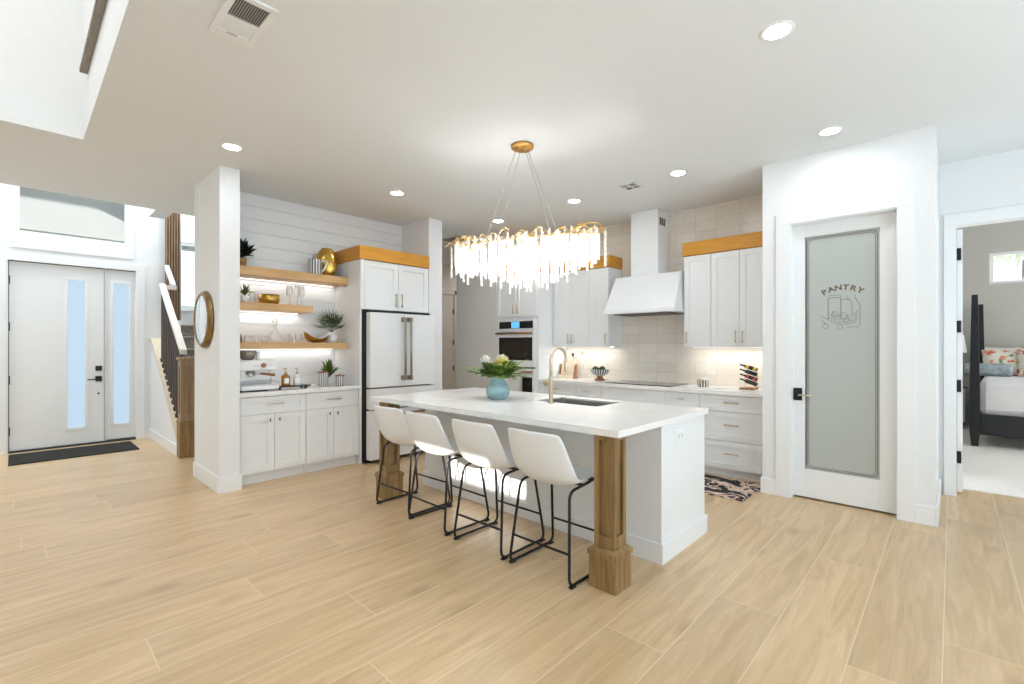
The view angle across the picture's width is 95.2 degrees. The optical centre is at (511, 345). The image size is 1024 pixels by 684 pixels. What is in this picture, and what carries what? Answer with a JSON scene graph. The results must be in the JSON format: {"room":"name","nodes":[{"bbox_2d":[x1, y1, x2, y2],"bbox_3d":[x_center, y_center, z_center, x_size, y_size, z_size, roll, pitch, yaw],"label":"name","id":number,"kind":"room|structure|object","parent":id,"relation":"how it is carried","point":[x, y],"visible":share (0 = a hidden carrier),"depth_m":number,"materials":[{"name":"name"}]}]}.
{"room":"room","nodes":[
{"label":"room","id":0,"kind":"room"},
{"bbox_2d":[0,0,111,102],"bbox_3d":[-2.982,-2.955,0.953,4.890,2.550,3.700,0,0,43],"label":"wall","id":1,"kind":"structure","parent":0,"point":[42,42],"depth_m":3.63,"materials":[{"name":"paint"}]},
{"bbox_2d":[79,0,106,73],"bbox_3d":[-1.722,-2.130,2.110,4.200,0.120,0.046,0,0,43],"label":"ledge","id":2,"kind":"object","parent":1,"relation":"attached to","point":[99,7],"visible":1,"depth_m":3.11,"materials":[{"name":"brown wood"}]},
{"bbox_2d":[0,183,163,428],"bbox_3d":[-6.924,-1.430,5.527,0.160,5.600,4.560,0,0,43],"label":"wall","id":3,"kind":"structure","parent":0,"point":[148,231],"depth_m":6.97,"materials":[{"name":"paint"}]},
{"bbox_2d":[7,259,135,453],"bbox_3d":[-6.028,0.133,6.462,0.163,2.475,1.300,0,0,43],"label":"door","id":4,"kind":"structure","parent":3,"relation":"in","point":[71,330],"depth_m":6.38,"materials":[{"name":"paint"}]},
{"bbox_2d":[0,251,144,454],"bbox_3d":[-5.971,0.085,6.408,0.020,2.570,1.490,0,0,43],"label":"trim","id":5,"kind":"structure","parent":3,"relation":"attached to","point":[4,255],"depth_m":6.42,"materials":[{"name":"paint"}]},
{"bbox_2d":[11,185,133,259],"bbox_3d":[-5.970,-2.148,6.410,0.020,1.763,1.226,0,0,43],"label":"trim","id":6,"kind":"structure","parent":3,"relation":"attached to","point":[14,189],"depth_m":6.32,"materials":[{"name":"paint"}]},
{"bbox_2d":[145,429,176,455],"bbox_3d":[-6.287,1.302,4.810,1.750,0.135,4.390,0,0,43],"label":"baseboard","id":7,"kind":"structure","parent":3,"relation":"attached to","point":[164,442],"depth_m":6.38,"materials":[{"name":"paint"}]},
{"bbox_2d":[150,341,176,443],"bbox_3d":[-4.745,0.639,6.442,1.760,1.462,0.100,0,0,43],"label":"wall","id":8,"kind":"structure","parent":0,"point":[160,420],"depth_m":6.61,"materials":[{"name":"paint"}]},
{"bbox_2d":[181,214,194,324],"bbox_3d":[-5.895,-1.430,8.437,0.150,5.600,1.090,0,0,43],"label":"wall","id":9,"kind":"structure","parent":0,"point":[187,222],"depth_m":8.40,"materials":[{"name":"paint"}]},
{"bbox_2d":[195,165,239,476],"bbox_3d":[-2.980,-0.155,4.709,0.885,3.050,0.170,0,0,43],"label":"wall column","id":10,"kind":"structure","parent":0,"point":[220,190],"depth_m":4.43,"materials":[{"name":"paint"}]},
{"bbox_2d":[193,291,213,347],"bbox_3d":[-3.059,-0.262,4.629,0.570,0.570,0.053,0,0,43],"label":"wall mirror","id":11,"kind":"object","parent":10,"relation":"attached to","point":[203,318],"visible":1,"depth_m":4.54,"materials":[{"name":"brown metal"}]},
{"bbox_2d":[195,296,206,342],"bbox_3d":[-3.074,-0.262,4.613,0.472,0.472,0.009,0,0,43],"label":"mirror glass","id":12,"kind":"object","parent":11,"relation":"attached to","point":[201,301],"depth_m":4.59,"materials":[{"name":"mirror"}]},
{"bbox_2d":[193,461,241,493],"bbox_3d":[-2.975,1.295,4.704,0.900,0.150,0.200,0,0,43],"label":"baseboard","id":13,"kind":"structure","parent":10,"relation":"attached to","point":[230,483],"depth_m":4.44,"materials":[{"name":"paint"}]},
{"bbox_2d":[196,183,401,464],"bbox_3d":[-2.424,-0.155,5.727,0.140,3.050,2.420,0,0,43],"label":"wall","id":14,"kind":"structure","parent":0,"point":[284,234],"depth_m":5.46,"materials":[{"name":"paint"}]},
{"bbox_2d":[240,301,312,313],"bbox_3d":[-2.664,-0.411,5.105,0.358,0.081,0.836,0,0,43],"label":"floating shelf","id":15,"kind":"object","parent":14,"relation":"attached to","point":[244,306],"visible":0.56,"depth_m":5.03,"materials":[{"name":"brown wood"}]},
{"bbox_2d":[240,283,248,301],"bbox_3d":[-2.782,-0.557,4.855,0.166,0.211,0.118,0,0,43],"label":"potted plant","id":16,"kind":"object","parent":15,"relation":"on","point":[245,290],"visible":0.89,"depth_m":4.84,"materials":[{"name":"green plant"}]},
{"bbox_2d":[258,294,279,303],"bbox_3d":[-2.645,-0.504,5.098,0.212,0.105,0.212,0,0,43],"label":"bowl","id":17,"kind":"object","parent":15,"relation":"on","point":[263,298],"visible":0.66,"depth_m":5.01,"materials":[{"name":"gold metal"}]},
{"bbox_2d":[240,265,347,286],"bbox_3d":[-2.520,-0.774,5.259,0.358,0.095,1.259,0,0,43],"label":"floating shelf","id":18,"kind":"object","parent":14,"relation":"attached to","point":[246,272],"visible":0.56,"depth_m":5.16,"materials":[{"name":"brown wood"}]},
{"bbox_2d":[240,238,256,265],"bbox_3d":[-2.855,-0.983,4.878,0.359,0.321,0.368,0,0,-28],"label":"potted plant","id":19,"kind":"object","parent":18,"relation":"on","point":[245,249],"visible":0.62,"depth_m":4.86,"materials":[{"name":"green plant"}]},
{"bbox_2d":[308,258,327,273],"bbox_3d":[-2.259,-0.912,5.410,0.204,0.180,0.148,0,0,28],"label":"pitcher","id":20,"kind":"object","parent":18,"relation":"on","point":[314,265],"visible":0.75,"depth_m":5.36,"materials":[{"name":"ceramic"}]},
{"bbox_2d":[316,248,337,275],"bbox_3d":[-2.226,-0.996,5.617,0.247,0.349,0.126,0,0,-19],"label":"vase","id":21,"kind":"object","parent":18,"relation":"on","point":[327,254],"visible":0.71,"depth_m":5.58,"materials":[{"name":"gold metal"}]},
{"bbox_2d":[240,342,347,349],"bbox_3d":[-2.520,-0.001,5.259,0.358,0.077,1.259,0,0,43],"label":"floating shelf","id":22,"kind":"object","parent":14,"relation":"attached to","point":[243,345],"visible":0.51,"depth_m":5.11,"materials":[{"name":"brown wood"}]},
{"bbox_2d":[303,331,328,342],"bbox_3d":[-2.273,-0.103,5.435,0.176,0.129,0.290,0,0,43],"label":"bowl","id":23,"kind":"object","parent":22,"relation":"on","point":[308,337],"visible":1,"depth_m":5.37,"materials":[{"name":"gold metal"}]},
{"bbox_2d":[311,309,345,342],"bbox_3d":[-2.191,-0.255,5.545,0.412,0.432,0.382,0,0,43],"label":"arrangement","id":24,"kind":"object","parent":22,"relation":"on","point":[332,322],"visible":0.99,"depth_m":5.55,"materials":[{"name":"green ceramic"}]},
{"bbox_2d":[401,218,441,390],"bbox_3d":[-2.000,-0.155,7.141,2.700,3.050,0.220,0,0,43],"label":"wall","id":25,"kind":"structure","parent":0,"point":[423,237],"depth_m":6.24,"materials":[{"name":"paint"}]},
{"bbox_2d":[442,265,456,388],"bbox_3d":[-0.852,-0.155,9.054,2.050,3.050,4.580,0,0,43],"label":"wall","id":26,"kind":"structure","parent":0,"point":[448,282],"depth_m":9.86,"materials":[{"name":"paint"}]},
{"bbox_2d":[442,289,456,389],"bbox_3d":[-1.528,0.090,9.636,0.072,2.560,1.040,0,0,43],"label":"door","id":27,"kind":"structure","parent":26,"relation":"in","point":[448,311],"depth_m":9.83,"materials":[{"name":"paint"}]},
{"bbox_2d":[457,236,522,388],"bbox_3d":[-0.353,-0.155,7.692,0.943,3.050,0.660,0,0,43],"label":"wall","id":28,"kind":"structure","parent":0,"point":[476,304],"depth_m":7.45,"materials":[{"name":"paint"}]},
{"bbox_2d":[0,425,1023,683],"bbox_3d":[1.244,1.427,4.459,13.500,0.126,14.600,0,0,43],"label":"floor","id":29,"kind":"structure","parent":0,"point":[125,567],"depth_m":2.63,"materials":[{"name":"brown wood"}]},
{"bbox_2d":[8,441,138,465],"bbox_3d":[-5.600,1.363,6.007,0.730,0.012,1.185,0,0,43],"label":"doormat","id":30,"kind":"object","parent":29,"relation":"on","point":[49,455],"visible":1,"depth_m":5.95,"materials":[{"name":"grey fabric"}]},
{"bbox_2d":[181,325,194,419],"bbox_3d":[-4.791,0.515,7.316,2.991,1.710,1.106,0,0,43],"label":"staircase","id":31,"kind":"structure","parent":29,"relation":"on","point":[187,331],"depth_m":7.37,"materials":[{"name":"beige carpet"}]},
{"bbox_2d":[149,265,194,458],"bbox_3d":[-4.654,0.072,6.415,1.910,2.595,0.235,0,0,43],"label":"stair railing","id":32,"kind":"object","parent":31,"relation":"attached to","point":[176,371],"visible":0.95,"depth_m":6.05,"materials":[{"name":"paint"}]},
{"bbox_2d":[165,213,180,329],"bbox_3d":[-5.189,-1.996,7.159,0.060,4.069,0.189,0,0,43],"label":"screen","id":33,"kind":"object","parent":31,"relation":"on","point":[173,222],"visible":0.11,"depth_m":7.17,"materials":[{"name":"brown wood"}]},
{"bbox_2d":[240,393,305,484],"bbox_3d":[-2.621,0.936,4.951,0.634,0.868,0.633,0,0,43],"label":"base cabinet","id":34,"kind":"object","parent":29,"relation":"on","point":[272,428],"visible":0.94,"depth_m":4.74,"materials":[{"name":"paint"}]},
{"bbox_2d":[240,383,358,397],"bbox_3d":[-2.423,0.479,5.169,0.623,0.041,1.260,0,0,43],"label":"countertop","id":35,"kind":"structure","parent":34,"relation":"on","point":[313,388],"depth_m":4.98,"materials":[{"name":"white stone"}]},
{"bbox_2d":[240,351,278,392],"bbox_3d":[-2.647,0.254,4.821,0.457,0.411,0.365,0,0,43],"label":"espresso machine","id":36,"kind":"object","parent":35,"relation":"on","point":[255,375],"visible":0.9,"depth_m":4.76,"materials":[{"name":"silver metal"}]},
{"bbox_2d":[240,383,278,390],"bbox_3d":[-2.669,0.421,4.839,0.400,0.048,0.360,0,0,43],"label":"drip tray","id":37,"kind":"object","parent":36,"relation":"on","point":[243,386],"depth_m":4.72,"materials":[{"name":"white metal"}]},
{"bbox_2d":[278,384,310,389],"bbox_3d":[-2.375,0.441,5.043,0.150,0.036,0.350,0,0,43],"label":"serving tray","id":38,"kind":"object","parent":35,"relation":"on","point":[301,385],"visible":0.65,"depth_m":5.01,"materials":[{"name":"black metal"}]},
{"bbox_2d":[281,368,289,385],"bbox_3d":[-2.419,0.328,5.002,0.086,0.190,0.086,0,0,43],"label":"pump bottle","id":39,"kind":"object","parent":38,"relation":"on","point":[285,379],"visible":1,"depth_m":4.97,"materials":[{"name":"orange glass"}]},
{"bbox_2d":[293,367,301,384],"bbox_3d":[-2.337,0.328,5.089,0.086,0.190,0.086,0,0,43],"label":"pump bottle","id":40,"kind":"object","parent":38,"relation":"on","point":[297,379],"visible":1,"depth_m":5.06,"materials":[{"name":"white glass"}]},
{"bbox_2d":[318,371,327,386],"bbox_3d":[-2.142,0.368,5.311,0.106,0.181,0.106,0,0,43],"label":"canister","id":41,"kind":"object","parent":35,"relation":"on","point":[322,376],"visible":0.99,"depth_m":5.27,"materials":[{"name":"white ceramic"}]},
{"bbox_2d":[315,359,339,384],"bbox_3d":[-2.180,0.300,5.518,0.300,0.318,0.264,0,0,43],"label":"potted plant","id":42,"kind":"object","parent":35,"relation":"on","point":[328,367],"visible":0.8,"depth_m":5.49,"materials":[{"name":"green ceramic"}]},
{"bbox_2d":[335,374,344,385],"bbox_3d":[-1.978,0.389,5.369,0.106,0.141,0.106,0,0,43],"label":"canister","id":43,"kind":"object","parent":35,"relation":"on","point":[339,379],"visible":0.98,"depth_m":5.33,"materials":[{"name":"white ceramic"}]},
{"bbox_2d":[303,389,357,472],"bbox_3d":[-2.195,0.936,5.403,0.634,0.868,0.602,0,0,43],"label":"base cabinet","id":44,"kind":"object","parent":29,"relation":"on","point":[331,416],"visible":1,"depth_m":5.20,"materials":[{"name":"paint"}]},
{"bbox_2d":[335,245,428,463],"bbox_3d":[-1.646,0.102,5.955,0.676,2.535,0.988,0,0,43],"label":"tall cabinet","id":45,"kind":"object","parent":29,"relation":"on","point":[379,279],"visible":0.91,"depth_m":5.62,"materials":[{"name":"paint"}]},
{"bbox_2d":[362,310,433,462],"bbox_3d":[-1.559,0.475,5.920,0.815,1.790,0.943,0,0,43],"label":"refrigerator","id":46,"kind":"object","parent":29,"relation":"on","point":[398,347],"visible":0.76,"depth_m":5.59,"materials":[{"name":"white metal"}]},
{"bbox_2d":[373,405,450,516],"bbox_3d":[-0.879,0.934,4.026,0.488,0.873,0.536,0,0,42],"label":"bar stool","id":47,"kind":"object","parent":29,"relation":"on","point":[392,422],"visible":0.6,"depth_m":3.84,"materials":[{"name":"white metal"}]},
{"bbox_2d":[405,411,489,535],"bbox_3d":[-0.524,0.934,3.661,0.488,0.873,0.536,0,0,44],"label":"bar stool","id":48,"kind":"object","parent":29,"relation":"on","point":[427,432],"visible":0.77,"depth_m":3.48,"materials":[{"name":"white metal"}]},
{"bbox_2d":[452,419,544,560],"bbox_3d":[-0.116,0.934,3.276,0.488,0.873,0.536,0,0,43],"label":"bar stool","id":49,"kind":"object","parent":29,"relation":"on","point":[479,444],"visible":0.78,"depth_m":3.10,"materials":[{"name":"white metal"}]},
{"bbox_2d":[497,272,565,392],"bbox_3d":[0.273,0.164,7.057,0.830,2.412,0.704,0,0,43],"label":"tall cabinet","id":50,"kind":"object","parent":29,"relation":"on","point":[537,304],"visible":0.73,"depth_m":6.72,"materials":[{"name":"paint"}]},
{"bbox_2d":[495,319,535,392],"bbox_3d":[0.041,0.289,6.811,0.746,1.342,0.120,0,0,43],"label":"wall oven","id":51,"kind":"object","parent":50,"relation":"in","point":[516,339],"visible":0.62,"depth_m":6.71,"materials":[{"name":"silver metal"}]},
{"bbox_2d":[505,370,521,391],"bbox_3d":[0.004,0.527,6.783,0.350,0.366,0.043,0,0,43],"label":"dish towel","id":52,"kind":"object","parent":51,"relation":"hanging from","point":[514,385],"visible":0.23,"depth_m":6.71,"materials":[{"name":"fabric"}]},
{"bbox_2d":[375,402,707,595],"bbox_3d":[0.099,0.935,3.852,2.510,0.870,1.258,0,0,43],"label":"kitchen island","id":53,"kind":"object","parent":29,"relation":"on","point":[644,499],"visible":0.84,"depth_m":3.12,"materials":[{"name":"paint"}]},
{"bbox_2d":[371,387,707,437],"bbox_3d":[0.076,0.480,3.873,2.573,0.038,1.275,0,0,43],"label":"island countertop","id":54,"kind":"structure","parent":53,"relation":"on","point":[620,419],"depth_m":3.39,"materials":[{"name":"white stone"}]},
{"bbox_2d":[486,377,508,399],"bbox_3d":[-0.124,0.365,4.078,0.204,0.192,0.204,0,0,43],"label":"vase","id":55,"kind":"object","parent":54,"relation":"on","point":[497,389],"visible":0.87,"depth_m":4.00,"materials":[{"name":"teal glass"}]},
{"bbox_2d":[460,354,528,379],"bbox_3d":[-0.128,0.183,4.085,0.526,0.239,0.529,0,0,43],"label":"flower bouquet","id":56,"kind":"object","parent":55,"relation":"in","point":[500,368],"visible":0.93,"depth_m":4.02,"materials":[{"name":"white plant"}]},
{"bbox_2d":[542,347,567,403],"bbox_3d":[0.354,0.233,3.855,0.112,0.455,0.230,0,0,43],"label":"faucet","id":57,"kind":"object","parent":54,"relation":"on","point":[550,383],"visible":1,"depth_m":3.77,"materials":[{"name":"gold metal"}]},
{"bbox_2d":[545,398,614,406],"bbox_3d":[0.545,0.591,3.895,0.601,0.235,0.356,0,0,43],"label":"sink","id":58,"kind":"object","parent":54,"relation":"in","point":[561,400],"visible":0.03,"depth_m":4.08,"materials":[{"name":"metal"}]},
{"bbox_2d":[675,428,684,444],"bbox_3d":[1.125,0.607,3.133,0.007,0.097,0.145,0,0,43],"label":"outlet","id":59,"kind":"object","parent":53,"relation":"attached to","point":[679,432],"depth_m":3.13,"materials":[{"name":"paint"}]},
{"bbox_2d":[508,428,593,589],"bbox_3d":[0.279,0.934,2.919,0.488,0.873,0.536,0,0,43],"label":"bar stool","id":60,"kind":"object","parent":29,"relation":"on","point":[543,457],"visible":0.91,"depth_m":2.73,"materials":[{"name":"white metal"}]},
{"bbox_2d":[540,383,574,395],"bbox_3d":[0.812,0.941,6.577,0.602,0.859,0.664,0,0,43],"label":"base cabinet","id":61,"kind":"object","parent":29,"relation":"on","point":[558,389],"visible":0.19,"depth_m":6.32,"materials":[{"name":"paint"}]},
{"bbox_2d":[575,385,600,398],"bbox_3d":[1.175,0.941,6.235,0.388,0.859,0.664,0,0,43],"label":"base cabinet","id":62,"kind":"object","parent":29,"relation":"on","point":[580,390],"visible":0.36,"depth_m":6.01,"materials":[{"name":"paint"}]},
{"bbox_2d":[601,387,664,403],"bbox_3d":[1.627,0.941,5.810,0.845,0.859,0.664,0,0,43],"label":"base cabinet","id":63,"kind":"object","parent":29,"relation":"on","point":[623,394],"visible":0.18,"depth_m":5.57,"materials":[{"name":"paint"}]},
{"bbox_2d":[665,391,698,407],"bbox_3d":[2.076,0.941,5.387,0.381,0.859,0.664,0,0,43],"label":"base cabinet","id":64,"kind":"object","parent":29,"relation":"on","point":[671,398],"visible":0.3,"depth_m":5.17,"materials":[{"name":"paint"}]},
{"bbox_2d":[699,394,762,481],"bbox_3d":[2.464,0.941,5.022,0.676,0.859,0.664,0,0,43],"label":"base cabinet","id":65,"kind":"object","parent":29,"relation":"on","point":[733,425],"visible":0.69,"depth_m":4.81,"materials":[{"name":"paint"}]},
{"bbox_2d":[539,378,762,397],"bbox_3d":[1.656,0.487,5.790,2.912,0.045,0.653,0,0,43],"label":"countertop","id":66,"kind":"structure","parent":65,"relation":"on","point":[728,390],"depth_m":5.36,"materials":[{"name":"white stone"}]},
{"bbox_2d":[557,364,577,378],"bbox_3d":[0.803,0.365,6.786,0.280,0.200,0.135,0,0,43],"label":"wooden stand","id":67,"kind":"object","parent":66,"relation":"on","point":[559,375],"visible":1,"depth_m":6.71,"materials":[{"name":"brown wood"}]},
{"bbox_2d":[561,359,575,374],"bbox_3d":[0.820,0.315,6.803,0.220,0.240,0.083,0,0,43],"label":"cutting board","id":68,"kind":"object","parent":67,"relation":"on","point":[571,362],"visible":0.79,"depth_m":6.77,"materials":[{"name":"beige wood"}]},
{"bbox_2d":[590,369,609,380],"bbox_3d":[1.194,0.390,6.347,0.260,0.150,0.260,0,0,43],"label":"footed bowl","id":69,"kind":"object","parent":66,"relation":"on","point":[599,373],"visible":0.93,"depth_m":6.27,"materials":[{"name":"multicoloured ceramic"}]},
{"bbox_2d":[605,380,686,386],"bbox_3d":[1.656,0.460,5.788,0.860,0.010,0.500,0,0,43],"label":"cooktop","id":70,"kind":"object","parent":66,"relation":"in","point":[648,383],"visible":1,"depth_m":5.69,"materials":[{"name":"black glass"}]},
{"bbox_2d":[704,474,759,501],"bbox_3d":[1.732,1.364,4.821,1.415,0.010,0.645,0,0,43],"label":"kitchen rug","id":71,"kind":"object","parent":29,"relation":"on","point":[732,489],"visible":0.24,"depth_m":4.46,"materials":[{"name":"multicoloured fabric"}]},
{"bbox_2d":[969,295,1023,445],"bbox_3d":[7.723,0.332,6.492,2.250,2.064,1.875,0,0,-43],"label":"bed","id":72,"kind":"object","parent":29,"relation":"on","point":[996,403],"visible":0.9,"depth_m":6.33,"materials":[{"name":"black paint"}]},
{"bbox_2d":[963,363,1012,376],"bbox_3d":[7.432,0.370,7.314,0.540,0.196,0.196,0,0,43],"label":"bolster","id":73,"kind":"object","parent":72,"relation":"on","point":[986,369],"visible":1,"depth_m":7.22,"materials":[{"name":"blue fabric"}]},
{"bbox_2d":[982,350,1017,374],"bbox_3d":[7.769,0.260,7.381,0.500,0.394,0.197,0,0,43],"label":"throw pillow","id":74,"kind":"object","parent":72,"relation":"on","point":[989,356],"visible":0.58,"depth_m":7.37,"materials":[{"name":"fabric"}]},
{"bbox_2d":[980,376,1023,415],"bbox_3d":[7.660,0.700,6.438,1.915,0.460,1.693,0,0,-43],"label":"duvet","id":75,"kind":"object","parent":72,"relation":"on","point":[999,395],"depth_m":6.26,"materials":[{"name":"white fabric"}]},
{"bbox_2d":[1016,347,1023,375],"bbox_3d":[7.978,0.235,7.048,0.500,0.446,0.233,0,0,43],"label":"throw pillow","id":76,"kind":"object","parent":72,"relation":"on","point":[1020,350],"visible":1,"depth_m":7.17,"materials":[{"name":"fabric"}]},
{"bbox_2d":[0,0,1023,266],"bbox_3d":[1.551,-2.205,4.239,13.050,1.050,14.700,0,0,43],"label":"ceiling","id":77,"kind":"structure","parent":0,"point":[339,106],"depth_m":3.27,"materials":[{"name":"paint"}]},
{"bbox_2d":[220,143,242,151],"bbox_3d":[-2.364,-1.678,3.948,0.170,0.004,0.170,0,0,43],"label":"recessed light","id":78,"kind":"object","parent":77,"relation":"in","point":[228,146],"visible":1,"depth_m":3.95,"materials":[{"name":"paint"}]},
{"bbox_2d":[209,0,278,47],"bbox_3d":[-1.385,-1.672,2.406,0.405,0.016,0.207,0,0,43],"label":"ceiling vent","id":79,"kind":"object","parent":77,"relation":"in","point":[243,22],"visible":1,"depth_m":2.40,"materials":[{"name":"paint"}]},
{"bbox_2d":[442,234,475,242],"bbox_3d":[-0.874,-1.674,7.352,0.510,0.012,0.390,0,0,43],"label":"ceiling vent","id":80,"kind":"object","parent":77,"relation":"in","point":[449,239],"visible":0.58,"depth_m":7.29,"materials":[{"name":"paint"}]},
{"bbox_2d":[445,141,607,293],"bbox_3d":[0.073,-1.059,3.921,1.468,1.240,0.412,0,0,29],"label":"chandelier","id":81,"kind":"object","parent":77,"relation":"hanging from","point":[529,268],"visible":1,"depth_m":3.82,"materials":[{"name":"glass"}]},
{"bbox_2d":[618,182,642,190],"bbox_3d":[1.246,-1.675,4.910,0.185,0.010,0.200,0,0,43],"label":"ceiling vent","id":82,"kind":"object","parent":77,"relation":"in","point":[630,186],"visible":1,"depth_m":4.91,"materials":[{"name":"metal"}]},
{"bbox_2d":[759,20,795,41],"bbox_3d":[1.413,-1.678,2.494,0.170,0.004,0.170,0,0,43],"label":"recessed light","id":83,"kind":"object","parent":77,"relation":"in","point":[778,30],"visible":1,"depth_m":2.49,"materials":[{"name":"paint"}]},
{"bbox_2d":[817,126,842,135],"bbox_3d":[2.485,-1.678,3.654,0.170,0.004,0.170,0,0,43],"label":"recessed light","id":84,"kind":"object","parent":77,"relation":"in","point":[828,131],"visible":1,"depth_m":3.65,"materials":[{"name":"paint"}]},
{"bbox_2d":[537,235,565,262],"bbox_3d":[1.282,-0.155,6.682,4.710,3.050,0.110,0,0,43],"label":"wall","id":85,"kind":"structure","parent":0,"point":[561,235],"depth_m":7.39,"materials":[{"name":"paint"}]},
{"bbox_2d":[553,270,588,346],"bbox_3d":[0.921,-0.513,6.680,0.618,1.057,0.364,0,0,43],"label":"upper cabinet","id":86,"kind":"object","parent":85,"relation":"attached to","point":[570,298],"visible":0.77,"depth_m":6.56,"materials":[{"name":"paint"}]},
{"bbox_2d":[497,255,621,277],"bbox_3d":[0.625,-1.121,6.742,1.780,0.153,0.678,0,0,43],"label":"crown molding","id":87,"kind":"structure","parent":86,"relation":"on","point":[612,261],"depth_m":6.29,"materials":[{"name":"brown wood"}]},
{"bbox_2d":[589,267,620,346],"bbox_3d":[1.258,-0.513,6.363,0.304,1.057,0.364,0,0,43],"label":"upper cabinet","id":88,"kind":"object","parent":85,"relation":"attached to","point":[604,330],"visible":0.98,"depth_m":6.26,"materials":[{"name":"paint"}]},
{"bbox_2d":[603,208,683,316],"bbox_3d":[1.692,-1.033,5.811,0.940,1.290,0.573,0,0,43],"label":"range hood","id":89,"kind":"object","parent":85,"relation":"attached to","point":[651,289],"visible":0.91,"depth_m":5.76,"materials":[{"name":"paint"}]},
{"bbox_2d":[684,254,710,346],"bbox_3d":[2.219,-0.513,5.459,0.307,1.057,0.364,0,0,43],"label":"upper cabinet","id":90,"kind":"object","parent":85,"relation":"attached to","point":[697,269],"visible":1,"depth_m":5.36,"materials":[{"name":"paint"}]},
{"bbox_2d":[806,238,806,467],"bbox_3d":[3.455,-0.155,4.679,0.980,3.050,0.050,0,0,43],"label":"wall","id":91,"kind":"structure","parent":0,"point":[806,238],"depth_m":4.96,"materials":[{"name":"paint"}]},
{"bbox_2d":[763,125,938,507],"bbox_3d":[3.153,-0.155,4.358,1.200,3.050,1.089,0,0,43],"label":"wall","id":92,"kind":"structure","parent":0,"point":[905,162],"depth_m":3.83,"materials":[{"name":"paint"}]},
{"bbox_2d":[566,195,762,387],"bbox_3d":[1.888,-0.605,6.030,2.935,2.150,0.010,0,0,43],"label":"tile","id":93,"kind":"structure","parent":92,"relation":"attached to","point":[652,348],"depth_m":5.88,"materials":[{"name":"beige tile"}]},
{"bbox_2d":[711,247,762,346],"bbox_3d":[2.573,-0.513,5.125,0.661,1.057,0.364,0,0,43],"label":"upper cabinet","id":94,"kind":"object","parent":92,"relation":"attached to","point":[736,275],"visible":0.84,"depth_m":5.05,"materials":[{"name":"paint"}]},
{"bbox_2d":[682,231,762,256],"bbox_3d":[2.462,-1.121,5.244,0.985,0.153,0.343,0,0,43],"label":"crown molding","id":95,"kind":"structure","parent":94,"relation":"on","point":[749,240],"depth_m":5.14,"materials":[{"name":"brown wood"}]},
{"bbox_2d":[793,212,895,513],"bbox_3d":[2.821,0.135,4.018,0.747,2.440,0.098,0,0,43],"label":"door","id":96,"kind":"structure","parent":92,"relation":"in","point":[851,395],"depth_m":4.00,"materials":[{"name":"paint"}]},
{"bbox_2d":[776,192,915,522],"bbox_3d":[2.821,0.087,4.005,0.970,2.565,0.160,0,0,43],"label":"trim","id":97,"kind":"structure","parent":92,"relation":"attached to","point":[904,205],"depth_m":3.72,"materials":[{"name":"paint"}]},
{"bbox_2d":[760,476,940,526],"bbox_3d":[3.141,1.298,4.345,1.230,0.145,1.083,0,0,43],"label":"baseboard","id":98,"kind":"structure","parent":92,"relation":"attached to","point":[925,515],"depth_m":3.61,"materials":[{"name":"paint"}]},
{"bbox_2d":[939,149,1023,493],"bbox_3d":[5.527,-0.605,2.955,5.200,3.950,0.120,0,0,43],"label":"wall","id":99,"kind":"structure","parent":0,"point":[995,180],"depth_m":4.21,"materials":[{"name":"paint"}]},
{"bbox_2d":[957,229,968,492],"bbox_3d":[4.456,0.138,4.621,0.095,2.435,0.882,0,0,43],"label":"door","id":100,"kind":"structure","parent":99,"relation":"in","point":[960,386],"depth_m":4.33,"materials":[{"name":"paint"}]},
{"bbox_2d":[944,204,1023,496],"bbox_3d":[4.388,0.083,3.930,1.115,2.575,0.020,0,0,43],"label":"trim","id":101,"kind":"structure","parent":99,"relation":"attached to","point":[951,221],"depth_m":4.27,"materials":[{"name":"paint"}]},
{"bbox_2d":[957,220,1023,424],"bbox_3d":[7.436,-0.605,4.984,5.440,3.950,5.450,0,0,43],"label":"wall","id":102,"kind":"structure","parent":0,"point":[1003,304],"depth_m":7.90,"materials":[{"name":"paint"}]},
{"bbox_2d":[989,250,1023,284],"bbox_3d":[8.686,-1.310,7.473,1.486,0.536,0.070,0,0,43],"label":"window","id":103,"kind":"structure","parent":102,"relation":"in","point":[991,255],"depth_m":7.88,"materials":[{"name":"paint"}]},
{"label":"outside","id":104,"kind":"structure","parent":0,"visible":0},
{"bbox_2d":[993,254,1023,279],"bbox_3d":[19.213,-2.325,17.502,6.755,7.602,6.493,0,0,43],"label":"tree","id":105,"kind":"object","parent":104,"point":[1018,256],"visible":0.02,"depth_m":19.02,"materials":[{"name":"green plant"}]},
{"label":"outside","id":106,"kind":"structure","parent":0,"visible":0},
{"bbox_3d":[-40.121,1.635,51.484,111.000,0.270,140.000,0,0,43],"label":"ground","id":107,"kind":"structure","parent":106,"visible":0},
{"bbox_2d":[181,296,194,307],"bbox_3d":[-31.103,-1.465,45.745,9.200,5.930,17.200,0,0,43],"label":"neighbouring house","id":108,"kind":"structure","parent":107,"relation":"on","point":[186,301],"depth_m":41.55,"materials":[{"name":"white"}]},
{"bbox_3d":[-6.870,-0.220,8.641,0.350,3.380,0.330,0,0,43],"label":"porch column","id":109,"kind":"structure","parent":107,"relation":"on","visible":0},
{"bbox_2d":[18,186,194,254],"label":"window","id":110,"kind":"structure","parent":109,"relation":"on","point":[41,211],"depth_m":8.01,"materials":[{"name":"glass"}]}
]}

